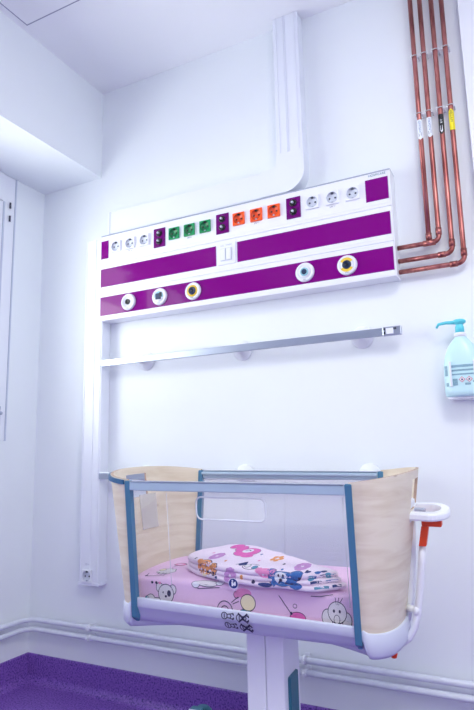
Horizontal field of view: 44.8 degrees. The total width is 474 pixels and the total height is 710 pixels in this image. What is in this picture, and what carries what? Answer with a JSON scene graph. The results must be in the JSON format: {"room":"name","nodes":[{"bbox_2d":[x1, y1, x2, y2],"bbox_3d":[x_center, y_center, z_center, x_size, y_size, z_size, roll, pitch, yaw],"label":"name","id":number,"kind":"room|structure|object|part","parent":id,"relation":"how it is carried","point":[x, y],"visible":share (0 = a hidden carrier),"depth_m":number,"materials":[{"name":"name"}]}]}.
{"room":"hospital room","nodes":[
{"label":"hospital room","id":0,"kind":"room"},
{"bbox_2d":[0,181,44,662],"bbox_3d":[-1.857,-0.184,0.763,0.200,2.437,4.000,-6,-11,26],"label":"wall","id":1,"kind":"structure","parent":0,"point":[17,453],"depth_m":2.37,"materials":[{"name":"paint"}]},
{"bbox_2d":[0,171,16,440],"bbox_3d":[-1.252,-0.296,1.789,0.122,1.106,1.348,-6,-11,26],"label":"window","id":2,"kind":"structure","parent":1,"relation":"in","point":[8,185],"depth_m":2.36,"materials":[{"name":"white plastic"}]},
{"bbox_3d":[-1.123,-0.218,2.053,0.062,0.930,0.603,-6,-11,26],"label":"sash","id":3,"kind":"part","parent":2,"relation":"part of","materials":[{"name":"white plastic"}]},
{"bbox_2d":[0,652,27,696],"bbox_3d":[-1.727,0.957,0.516,0.036,0.105,4.000,-6,-11,26],"label":"baseboard","id":4,"kind":"structure","parent":1,"relation":"attached to","point":[13,672],"depth_m":2.21,"materials":[{"name":"purple plastic"}]},
{"bbox_2d":[0,626,473,703],"bbox_3d":[-0.400,0.664,-0.119,2.980,0.027,3.990,-6,-11,26],"label":"pipe","id":5,"kind":"object","parent":1,"relation":"attached to","point":[305,672],"visible":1,"depth_m":1.85,"materials":[{"name":"white plastic"}]},
{"bbox_2d":[0,617,473,689],"bbox_3d":[-0.401,0.630,-0.114,2.980,0.027,3.990,-6,-11,26],"label":"pipe","id":6,"kind":"object","parent":1,"relation":"attached to","point":[306,659],"visible":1,"depth_m":1.86,"materials":[{"name":"white plastic"}]},
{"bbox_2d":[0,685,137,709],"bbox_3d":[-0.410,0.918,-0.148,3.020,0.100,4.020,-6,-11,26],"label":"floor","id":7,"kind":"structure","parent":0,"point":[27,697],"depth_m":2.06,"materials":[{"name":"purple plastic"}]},
{"bbox_2d":[108,466,450,709],"bbox_3d":[0.094,0.699,1.427,0.863,0.835,0.491,-6,-11,26],"label":"bassinet","id":8,"kind":"object","parent":7,"relation":"on","point":[165,524],"visible":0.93,"depth_m":1.35,"materials":[{"name":"metal"}]},
{"bbox_3d":[-0.321,0.323,1.523,0.039,0.032,0.186,1,-10,-13],"label":"edge trim","id":9,"kind":"part","parent":8,"relation":"part of","materials":[{"name":"blue plastic"}]},
{"bbox_3d":[-0.261,0.488,1.435,0.016,0.345,0.065,-4,-10,17],"label":"corner post","id":10,"kind":"part","parent":8,"relation":"part of","materials":[{"name":"blue plastic"}]},
{"bbox_3d":[-0.245,0.485,1.625,0.123,0.332,0.413,-5,-10,23],"label":"panel","id":11,"kind":"part","parent":8,"relation":"part of","materials":[{"name":"brown wood"}]},
{"bbox_3d":[-0.115,0.509,1.772,0.018,0.302,0.042,-6,-11,26],"label":"corner post","id":12,"kind":"part","parent":8,"relation":"part of","materials":[{"name":"plastic"}]},
{"bbox_3d":[-0.017,0.307,1.330,0.540,0.029,0.017,-5,-10,23],"label":"rail","id":13,"kind":"part","parent":8,"relation":"part of","materials":[{"name":"metal"}]},
{"bbox_2d":[138,556,353,625],"bbox_3d":[0.068,0.601,1.477,0.676,0.098,0.277,-5,-10,23],"label":"mattress","id":14,"kind":"object","parent":8,"relation":"in","point":[332,606],"visible":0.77,"depth_m":1.36,"materials":[{"name":"pink fabric"}]},
{"bbox_2d":[187,544,346,591],"bbox_3d":[0.040,0.528,1.429,0.221,0.051,0.453,4,-11,-30],"label":"folded blanket","id":15,"kind":"object","parent":14,"relation":"on","point":[250,565],"visible":0.98,"depth_m":1.36,"materials":[{"name":"fabric"}]},
{"bbox_2d":[123,597,410,659],"bbox_3d":[0.069,0.642,1.472,0.717,0.099,0.349,-5,-10,23],"label":"tub","id":16,"kind":"object","parent":8,"relation":"in","point":[377,632],"depth_m":1.29,"materials":[{"name":"white plastic"}]},
{"bbox_3d":[0.142,0.354,1.694,0.540,0.029,0.026,-5,-10,23],"label":"rail","id":17,"kind":"part","parent":8,"relation":"part of","materials":[{"name":"metal"}]},
{"bbox_3d":[0.248,0.448,1.218,0.016,0.345,0.065,-4,-10,17],"label":"corner post","id":18,"kind":"part","parent":8,"relation":"part of","materials":[{"name":"blue plastic"}]},
{"bbox_3d":[0.394,0.469,1.556,0.018,0.302,0.042,-6,-11,26],"label":"corner post","id":19,"kind":"part","parent":8,"relation":"part of","materials":[{"name":"blue plastic"}]},
{"bbox_3d":[0.374,0.443,1.359,0.125,0.343,0.413,-5,-10,23],"label":"panel","id":20,"kind":"part","parent":8,"relation":"part of","materials":[{"name":"brown wood"}]},
{"bbox_3d":[0.445,0.363,1.344,0.102,0.049,0.120,-6,-11,26],"label":"push handle","id":21,"kind":"part","parent":8,"relation":"part of","materials":[{"name":"white plastic"}]},
{"bbox_3d":[0.447,0.407,1.327,0.054,0.064,0.034,-5,-10,23],"label":"release lever","id":22,"kind":"part","parent":8,"relation":"part of","materials":[{"name":"red plastic"}]},
{"bbox_2d":[0,0,351,93],"bbox_3d":[-0.500,-1.579,0.292,3.300,0.100,4.220,-6,-11,26],"label":"ceiling","id":23,"kind":"structure","parent":0,"point":[113,45],"depth_m":2.16,"materials":[{"name":"paint"}]},
{"bbox_2d":[0,0,79,25],"bbox_3d":[-0.643,-1.283,1.719,0.600,0.002,0.601,-6,-11,26],"label":"ceiling hatch","id":24,"kind":"object","parent":23,"relation":"attached to","point":[28,12],"visible":1,"depth_m":2.03,"materials":[{"name":"paint"}]},
{"bbox_2d":[0,11,102,194],"bbox_3d":[-1.643,-1.216,0.815,0.330,0.394,4.000,-6,-11,26],"label":"ceiling beam","id":25,"kind":"structure","parent":23,"relation":"attached to","point":[51,117],"depth_m":2.26,"materials":[{"name":"paint"}]},
{"bbox_2d":[28,0,473,709],"bbox_3d":[0.461,-0.044,1.883,3.300,2.437,0.120,-6,-11,26],"label":"wall","id":26,"kind":"structure","parent":0,"point":[209,120],"depth_m":1.98,"materials":[{"name":"paint"}]},
{"bbox_2d":[78,239,109,586],"bbox_3d":[-0.560,0.197,2.273,0.097,1.350,0.058,-6,-11,26],"label":"duct","id":27,"kind":"object","parent":26,"relation":"attached to","point":[95,425],"visible":0.97,"depth_m":2.23,"materials":[{"name":"plastic"}]},
{"bbox_2d":[82,563,91,582],"bbox_3d":[-0.560,0.814,2.147,0.045,0.067,0.007,-6,-11,26],"label":"socket","id":28,"kind":"object","parent":27,"relation":"attached to","point":[86,567],"depth_m":2.15,"materials":[{"name":"white plastic"}]},
{"bbox_2d":[27,652,335,709],"bbox_3d":[0.495,1.091,1.598,3.000,0.105,0.036,-6,-11,26],"label":"baseboard","id":29,"kind":"structure","parent":26,"relation":"attached to","point":[140,691],"depth_m":2.06,"materials":[{"name":"purple plastic"}]},
{"bbox_2d":[108,11,308,234],"bbox_3d":[-0.143,-0.863,2.228,0.854,0.683,0.052,-6,-11,26],"label":"duct","id":30,"kind":"object","parent":26,"relation":"attached to","point":[290,173],"visible":0.85,"depth_m":2.06,"materials":[{"name":"plastic"}]},
{"bbox_2d":[99,463,380,481],"bbox_3d":[0.003,0.407,1.945,1.156,0.072,0.063,-6,-11,26],"label":"rail","id":31,"kind":"object","parent":26,"relation":"attached to","point":[369,466],"visible":0.26,"depth_m":1.94,"materials":[{"name":"metal"}]},
{"bbox_2d":[100,168,400,323],"bbox_3d":[-0.019,-0.358,2.067,1.159,0.354,0.082,-6,-11,26],"label":"bedhead panel","id":32,"kind":"object","parent":26,"relation":"attached to","point":[341,234],"visible":1,"depth_m":1.99,"materials":[{"name":"white metal"}]},
{"bbox_2d":[111,240,120,252],"bbox_3d":[-0.482,-0.432,2.287,0.045,0.045,0.007,-6,-11,26],"label":"socket","id":33,"kind":"object","parent":32,"relation":"attached to","point":[115,244],"depth_m":2.29,"materials":[{"name":"white plastic"}]},
{"bbox_2d":[121,294,135,309],"bbox_3d":[-0.420,-0.205,2.216,0.065,0.065,0.012,-6,-11,26],"label":"outlet","id":34,"kind":"object","parent":32,"relation":"attached to","point":[128,301],"depth_m":2.21,"materials":[{"name":"white plastic"}]},
{"bbox_2d":[125,237,134,249],"bbox_3d":[-0.421,-0.439,2.256,0.045,0.045,0.007,-6,-11,26],"label":"socket","id":35,"kind":"object","parent":32,"relation":"attached to","point":[129,241],"depth_m":2.26,"materials":[{"name":"white plastic"}]},
{"bbox_2d":[139,233,148,246],"bbox_3d":[-0.359,-0.445,2.225,0.045,0.045,0.007,-6,-11,26],"label":"socket","id":36,"kind":"object","parent":32,"relation":"attached to","point":[143,237],"depth_m":2.23,"materials":[{"name":"white plastic"}]},
{"bbox_2d":[152,288,166,304],"bbox_3d":[-0.290,-0.218,2.151,0.065,0.065,0.011,-6,-11,26],"label":"outlet","id":37,"kind":"object","parent":32,"relation":"attached to","point":[159,295],"depth_m":2.15,"materials":[{"name":"white plastic"}]},
{"bbox_3d":[-0.296,-0.448,2.196,0.052,0.074,0.004,-6,-11,26],"label":"equipotential plate","id":38,"kind":"part","parent":32,"relation":"part of","materials":[{"name":"purple plastic"}]},
{"bbox_2d":[169,226,178,239],"bbox_3d":[-0.237,-0.458,2.164,0.045,0.045,0.007,-6,-11,26],"label":"socket","id":39,"kind":"object","parent":32,"relation":"attached to","point":[173,230],"depth_m":2.17,"materials":[{"name":"green plastic"}]},
{"bbox_2d":[184,223,194,236],"bbox_3d":[-0.177,-0.465,2.134,0.045,0.045,0.007,-6,-11,26],"label":"socket","id":40,"kind":"object","parent":32,"relation":"attached to","point":[189,228],"depth_m":2.13,"materials":[{"name":"green plastic"}]},
{"bbox_2d":[185,282,200,299],"bbox_3d":[-0.161,-0.232,2.086,0.065,0.065,0.011,-6,-11,26],"label":"outlet","id":41,"kind":"object","parent":32,"relation":"attached to","point":[192,289],"depth_m":2.08,"materials":[{"name":"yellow plastic"}]},
{"bbox_2d":[199,219,210,233],"bbox_3d":[-0.117,-0.471,2.104,0.045,0.045,0.007,-6,-11,26],"label":"socket","id":42,"kind":"object","parent":32,"relation":"attached to","point":[204,224],"depth_m":2.10,"materials":[{"name":"green plastic"}]},
{"bbox_3d":[-0.052,-0.474,2.074,0.052,0.074,0.004,-6,-11,26],"label":"equipotential plate","id":43,"kind":"part","parent":32,"relation":"part of","materials":[{"name":"purple plastic"}]},
{"bbox_2d":[217,241,235,265],"bbox_3d":[-0.037,-0.361,2.047,0.072,0.079,0.005,-6,-11,26],"label":"switch plate","id":44,"kind":"object","parent":32,"relation":"attached to","point":[226,250],"depth_m":2.04,"materials":[{"name":"white plastic"}]},
{"bbox_2d":[232,211,244,225],"bbox_3d":[0.005,-0.484,2.043,0.045,0.045,0.007,-6,-11,26],"label":"socket","id":45,"kind":"object","parent":32,"relation":"attached to","point":[238,217],"depth_m":2.04,"materials":[{"name":"orange plastic"}]},
{"bbox_2d":[250,207,262,221],"bbox_3d":[0.067,-0.490,2.012,0.045,0.045,0.007,-6,-11,26],"label":"socket","id":46,"kind":"object","parent":32,"relation":"attached to","point":[256,213],"depth_m":2.01,"materials":[{"name":"orange plastic"}]},
{"bbox_2d":[267,203,279,218],"bbox_3d":[0.127,-0.497,1.982,0.045,0.045,0.007,-6,-11,26],"label":"socket","id":47,"kind":"object","parent":32,"relation":"attached to","point":[273,209],"depth_m":1.98,"materials":[{"name":"orange plastic"}]},
{"bbox_3d":[0.192,-0.499,1.951,0.052,0.074,0.004,-6,-11,26],"label":"equipotential plate","id":48,"kind":"part","parent":32,"relation":"part of","materials":[{"name":"purple plastic"}]},
{"bbox_2d":[295,263,314,281],"bbox_3d":[0.223,-0.273,1.894,0.065,0.065,0.011,-6,-11,26],"label":"outlet","id":49,"kind":"object","parent":32,"relation":"attached to","point":[304,272],"depth_m":1.89,"materials":[{"name":"white plastic"}]},
{"bbox_2d":[305,194,318,209],"bbox_3d":[0.251,-0.510,1.919,0.045,0.045,0.007,-6,-11,26],"label":"socket","id":50,"kind":"object","parent":32,"relation":"attached to","point":[311,200],"depth_m":1.92,"materials":[{"name":"white plastic"}]},
{"bbox_2d":[325,190,338,205],"bbox_3d":[0.313,-0.516,1.889,0.045,0.045,0.007,-6,-11,26],"label":"socket","id":51,"kind":"object","parent":32,"relation":"attached to","point":[331,196],"depth_m":1.89,"materials":[{"name":"white plastic"}]},
{"bbox_2d":[337,255,356,274],"bbox_3d":[0.350,-0.286,1.830,0.065,0.065,0.011,-6,-11,26],"label":"outlet","id":52,"kind":"object","parent":32,"relation":"attached to","point":[346,264],"depth_m":1.82,"materials":[{"name":"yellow plastic"}]},
{"bbox_2d":[345,185,359,201],"bbox_3d":[0.373,-0.523,1.858,0.045,0.045,0.007,-6,-11,26],"label":"socket","id":53,"kind":"object","parent":32,"relation":"attached to","point":[352,192],"depth_m":1.86,"materials":[{"name":"white plastic"}]},
{"bbox_2d":[101,325,401,370],"bbox_3d":[-0.006,-0.018,2.017,1.156,0.072,0.063,-6,-11,26],"label":"rail","id":54,"kind":"object","parent":26,"relation":"attached to","point":[362,337],"visible":1,"depth_m":1.95,"materials":[{"name":"metal"}]},
{"bbox_2d":[397,0,441,250],"bbox_3d":[0.560,-0.802,1.860,0.138,0.956,0.041,-6,-11,26],"label":"copper pipe","id":55,"kind":"object","parent":26,"relation":"attached to","point":[438,230],"visible":1,"depth_m":1.80,"materials":[{"name":"metal"}]},
{"bbox_2d":[407,0,431,239],"bbox_3d":[0.583,-0.814,1.850,0.025,0.936,0.041,-6,-11,26],"label":"copper pipe","id":56,"kind":"object","parent":26,"relation":"attached to","point":[419,115],"visible":1,"depth_m":1.82,"materials":[{"name":"metal"}]},
{"bbox_2d":[398,0,454,263],"bbox_3d":[0.576,-0.782,1.849,0.172,0.999,0.041,-6,-11,26],"label":"copper pipe","id":57,"kind":"object","parent":26,"relation":"attached to","point":[435,52],"visible":1,"depth_m":1.78,"materials":[{"name":"metal"}]},
{"bbox_2d":[399,0,466,274],"bbox_3d":[0.590,-0.766,1.839,0.204,1.034,0.041,-6,-11,26],"label":"copper pipe","id":58,"kind":"object","parent":26,"relation":"attached to","point":[445,48],"visible":1,"depth_m":1.76,"materials":[{"name":"metal"}]},
{"bbox_2d":[436,319,473,400],"bbox_3d":[0.645,0.013,1.662,0.118,0.231,0.086,-6,-11,26],"label":"soap dispenser","id":59,"kind":"object","parent":26,"relation":"attached to","point":[459,355],"visible":1,"depth_m":1.63,"materials":[{"name":"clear plastic"}]},
{"bbox_2d":[444,336,473,396],"bbox_3d":[0.648,0.031,1.649,0.106,0.178,0.066,-6,-11,26],"label":"bottle","id":60,"kind":"object","parent":59,"relation":"on","point":[459,355],"depth_m":1.62,"materials":[{"name":"white plastic"}]},
{"bbox_2d":[457,0,473,168],"bbox_3d":[0.808,-0.096,1.623,0.180,2.437,0.035,-6,-11,26],"label":"trim","id":61,"kind":"structure","parent":26,"relation":"attached to","point":[465,7],"depth_m":1.78,"materials":[{"name":"white metal"}]}
]}

